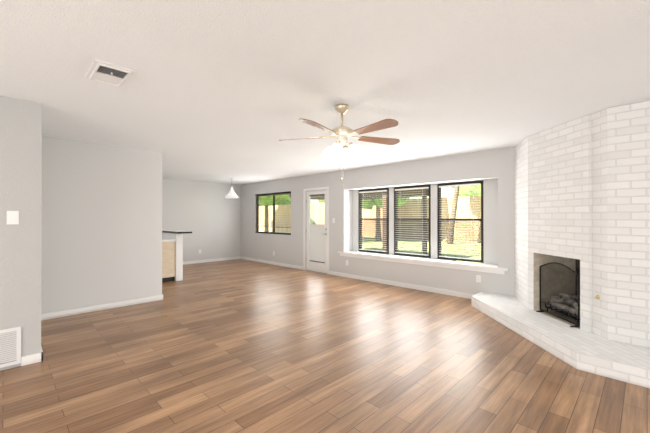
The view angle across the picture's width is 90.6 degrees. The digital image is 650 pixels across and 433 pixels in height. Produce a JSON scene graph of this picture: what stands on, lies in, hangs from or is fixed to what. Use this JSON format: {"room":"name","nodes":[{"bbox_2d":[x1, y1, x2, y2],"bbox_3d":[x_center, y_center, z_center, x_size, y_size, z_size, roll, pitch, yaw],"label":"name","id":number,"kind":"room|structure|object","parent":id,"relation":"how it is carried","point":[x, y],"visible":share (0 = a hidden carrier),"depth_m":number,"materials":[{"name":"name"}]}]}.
{"room":"living room","nodes":[
{"label":"living room","id":0,"kind":"room"},
{"bbox_2d":[0,96,41,370],"bbox_3d":[-4.741,0.148,2.379,1.770,2.500,3.860,0,0,45],"label":"wall","id":1,"kind":"structure","parent":0,"point":[20,191],"depth_m":3.02,"materials":[{"name":"grey paint"}]},
{"bbox_2d":[0,326,20,367],"bbox_3d":[-3.036,1.200,2.818,0.014,0.340,0.538,0,0,45],"label":"air vent","id":2,"kind":"object","parent":1,"relation":"in","point":[10,346],"visible":1,"depth_m":2.96,"materials":[{"name":"white metal"}]},
{"bbox_2d":[7,211,18,223],"bbox_3d":[-2.888,0.010,2.972,0.011,0.125,0.080,0,0,45],"label":"switch","id":3,"kind":"object","parent":1,"relation":"attached to","point":[12,217],"visible":1,"depth_m":2.97,"materials":[{"name":"white plastic"}]},
{"bbox_2d":[35,347,42,361],"bbox_3d":[-3.321,1.360,3.699,1.663,0.085,0.060,0,0,45],"label":"baseboard","id":4,"kind":"structure","parent":1,"relation":"attached to","point":[39,356],"depth_m":3.10,"materials":[{"name":"white wood"}]},
{"bbox_2d":[41,136,161,313],"bbox_3d":[-3.379,0.157,4.907,0.120,2.500,1.638,0,0,45],"label":"wall","id":5,"kind":"structure","parent":0,"point":[101,231],"depth_m":4.81,"materials":[{"name":"paint"}]},
{"bbox_2d":[41,294,162,319],"bbox_3d":[-3.313,1.365,4.874,0.013,0.085,1.614,0,0,45],"label":"baseboard","id":6,"kind":"structure","parent":5,"relation":"attached to","point":[51,315],"depth_m":4.80,"materials":[{"name":"white wood"}]},
{"bbox_2d":[162,178,239,261],"bbox_3d":[-6.237,0.167,7.587,0.150,2.500,9.410,0,0,45],"label":"wall","id":7,"kind":"structure","parent":0,"point":[207,214],"depth_m":9.95,"materials":[{"name":"paint"}]},
{"bbox_2d":[183,256,239,264],"bbox_3d":[-3.852,1.382,9.850,0.013,0.085,2.790,0,0,45],"label":"baseboard","id":8,"kind":"structure","parent":7,"relation":"attached to","point":[228,258],"depth_m":10.10,"materials":[{"name":"white wood"}]},
{"bbox_2d":[0,259,649,432],"bbox_3d":[-1.641,1.451,3.092,13.000,0.100,9.560,0,0,45],"label":"floor","id":9,"kind":"structure","parent":0,"point":[237,346],"depth_m":2.92,"materials":[{"name":"brown wood"}]},
{"bbox_2d":[162,241,177,281],"bbox_3d":[-4.229,0.979,7.576,2.100,0.876,0.598,0,0,45],"label":"base cabinet","id":10,"kind":"object","parent":9,"relation":"on","point":[172,255],"depth_m":6.97,"materials":[{"name":"white wood"}]},
{"bbox_2d":[162,237,173,240],"bbox_3d":[-4.229,0.521,7.564,2.120,0.040,0.618,0,0,45],"label":"countertop","id":11,"kind":"structure","parent":10,"relation":"on","point":[163,238],"depth_m":7.07,"materials":[{"name":"white stone"}]},
{"bbox_2d":[162,229,185,232],"bbox_3d":[-3.856,0.353,7.811,2.300,0.039,0.305,0,0,45],"label":"countertop","id":12,"kind":"structure","parent":10,"relation":"on","point":[163,230],"depth_m":7.29,"materials":[{"name":"black stone"}]},
{"bbox_2d":[471,101,649,387],"bbox_3d":[3.685,0.151,2.945,4.946,2.498,1.936,0,0,45],"label":"fireplace","id":13,"kind":"object","parent":9,"relation":"on","point":[582,197],"visible":0.94,"depth_m":3.41,"materials":[{"name":"white brick"}]},
{"bbox_2d":[536,262,579,326],"bbox_3d":[2.814,0.904,3.911,0.100,0.684,0.656,0,0,0],"label":"firescreen","id":14,"kind":"object","parent":13,"relation":"on","point":[576,325],"visible":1,"depth_m":3.76,"materials":[{"name":"black metal"}]},
{"bbox_2d":[544,293,577,323],"bbox_3d":[2.991,1.093,3.911,0.296,0.307,0.543,0,0,0],"label":"logs","id":15,"kind":"object","parent":13,"relation":"in","point":[567,303],"visible":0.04,"depth_m":3.92,"materials":[{"name":"grey wood"}]},
{"bbox_2d":[0,0,649,184],"bbox_3d":[-1.534,-1.149,3.207,13.000,0.100,9.860,0,0,45],"label":"ceiling","id":16,"kind":"structure","parent":0,"point":[218,91],"depth_m":2.48,"materials":[{"name":"paint"}]},
{"bbox_2d":[85,59,134,86],"bbox_3d":[-1.658,-1.086,2.475,0.400,0.028,0.250,0,0,45],"label":"ceiling vent","id":17,"kind":"object","parent":16,"relation":"in","point":[108,73],"visible":0.98,"depth_m":2.45,"materials":[{"name":"white metal"}]},
{"bbox_2d":[225,178,238,197],"bbox_3d":[-2.645,-0.801,9.124,0.398,0.552,0.398,0,0,45],"label":"pendant light","id":18,"kind":"object","parent":16,"relation":"hanging from","point":[231,194],"visible":1,"depth_m":9.04,"materials":[{"name":"white glass"}]},
{"bbox_2d":[279,104,399,186],"bbox_3d":[0.188,-0.694,3.158,1.251,0.809,1.276,0,0,45],"label":"ceiling fan","id":19,"kind":"object","parent":16,"relation":"hanging from","point":[338,151],"visible":1,"depth_m":3.12,"materials":[{"name":"brown wood"}]},
{"bbox_2d":[240,147,514,296],"bbox_3d":[1.782,0.163,6.519,13.000,2.500,0.420,0,0,45],"label":"wall","id":20,"kind":"structure","parent":0,"point":[493,170],"depth_m":6.54,"materials":[{"name":"paint"}]},
{"bbox_2d":[240,256,302,269],"bbox_3d":[-1.713,1.381,9.701,3.249,0.085,0.014,0,0,45],"label":"baseboard","id":21,"kind":"structure","parent":20,"relation":"attached to","point":[245,258],"depth_m":9.50,"materials":[{"name":"white wood"}]},
{"bbox_2d":[256,191,290,234],"bbox_3d":[-1.548,-0.091,9.638,1.816,1.226,0.110,0,0,45],"label":"window","id":22,"kind":"structure","parent":20,"relation":"in","point":[258,226],"depth_m":9.64,"materials":[{"name":"glass"}]},
{"bbox_2d":[303,186,328,273],"bbox_3d":[-0.236,0.341,8.227,0.940,2.155,0.015,0,0,45],"label":"door frame","id":23,"kind":"structure","parent":20,"relation":"attached to","point":[318,188],"depth_m":8.12,"materials":[{"name":"white wood"}]},
{"bbox_2d":[306,190,326,272],"bbox_3d":[-0.214,0.373,8.250,0.804,2.080,0.103,0,0,45],"label":"door","id":24,"kind":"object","parent":20,"relation":"attached to","point":[316,242],"visible":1,"depth_m":8.29,"materials":[{"name":"white wood"}]},
{"bbox_2d":[359,188,388,253],"bbox_3d":[1.115,0.098,7.377,0.861,1.461,0.120,0,0,45],"label":"window","id":25,"kind":"structure","parent":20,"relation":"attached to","point":[361,228],"depth_m":7.39,"materials":[{"name":"glass"}]},
{"bbox_2d":[329,271,474,298],"bbox_3d":[1.358,1.371,6.631,3.545,0.085,0.013,0,0,45],"label":"baseboard","id":26,"kind":"structure","parent":20,"relation":"attached to","point":[435,290],"depth_m":6.35,"materials":[{"name":"white wood"}]},
{"bbox_2d":[394,184,430,257],"bbox_3d":[1.808,0.096,6.684,0.849,1.461,0.120,0,0,45],"label":"window","id":27,"kind":"structure","parent":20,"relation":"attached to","point":[396,227],"depth_m":6.67,"materials":[{"name":"brown metal"}]},
{"bbox_2d":[338,251,507,273],"bbox_3d":[1.712,0.878,6.489,3.640,0.100,0.353,0,0,45],"label":"windowsill","id":28,"kind":"structure","parent":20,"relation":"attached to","point":[479,267],"depth_m":6.03,"materials":[{"name":"white wood"}]},
{"bbox_2d":[438,180,483,262],"bbox_3d":[2.508,0.093,5.984,0.852,1.461,0.120,0,0,45],"label":"window","id":29,"kind":"structure","parent":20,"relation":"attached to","point":[480,240],"depth_m":5.95,"materials":[{"name":"glass"}]},
{"bbox_2d":[476,275,480,282],"bbox_3d":[2.585,1.049,5.409,0.075,0.118,0.008,0,0,45],"label":"electrical outlet","id":30,"kind":"object","parent":20,"relation":"attached to","point":[478,278],"visible":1,"depth_m":5.41,"materials":[{"name":"white plastic"}]},
{"label":"outside","id":31,"kind":"structure","parent":0,"visible":0},
{"bbox_2d":[259,231,480,262],"bbox_3d":[5.713,1.778,48.134,120.000,0.160,63.840,0,0,45],"label":"lawn","id":32,"kind":"structure","parent":31,"point":[411,244],"depth_m":16.46,"materials":[{"name":"green plant"}]},
{"bbox_2d":[259,194,288,231],"bbox_3d":[-4.297,-2.646,23.225,5.342,8.512,6.194,0,0,45],"label":"tree","id":33,"kind":"object","parent":32,"relation":"on","point":[271,204],"depth_m":23.16,"materials":[{"name":"green plant"}]},
{"bbox_2d":[259,198,290,205],"bbox_3d":[-5.630,-5.134,44.667,8.849,13.638,9.911,0,0,45],"label":"tree","id":34,"kind":"object","parent":32,"relation":"on","point":[289,201],"depth_m":40.97,"materials":[{"name":"green plant"}]},
{"bbox_2d":[289,188,428,257],"bbox_3d":[1.237,0.273,12.550,5.000,2.599,3.100,0,0,45],"label":"pergola","id":35,"kind":"object","parent":32,"relation":"on","point":[410,193],"depth_m":11.71,"materials":[{"name":"brown wood"}]},
{"bbox_2d":[259,196,480,242],"bbox_3d":[-10.568,0.228,39.601,99.050,2.879,0.060,0,0,45],"label":"fence","id":36,"kind":"object","parent":32,"relation":"on","point":[417,208],"depth_m":22.90,"materials":[{"name":"brown wood"}]},
{"bbox_2d":[362,197,409,240],"bbox_3d":[3.375,-2.492,21.073,4.783,8.190,4.243,0,0,45],"label":"tree","id":37,"kind":"object","parent":32,"relation":"on","point":[379,203],"depth_m":20.89,"materials":[{"name":"green plant"}]},
{"bbox_2d":[446,186,459,243],"bbox_3d":[8.105,-3.112,18.069,4.375,9.389,2.819,0,0,45],"label":"tree","id":38,"kind":"object","parent":32,"relation":"on","point":[456,189],"depth_m":18.66,"materials":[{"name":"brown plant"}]},
{"bbox_2d":[452,185,480,204],"bbox_3d":[13.196,-4.778,25.837,7.928,12.794,9.241,0,0,45],"label":"tree","id":39,"kind":"object","parent":32,"relation":"on","point":[477,190],"depth_m":22.64,"materials":[{"name":"green plant"}]}
]}

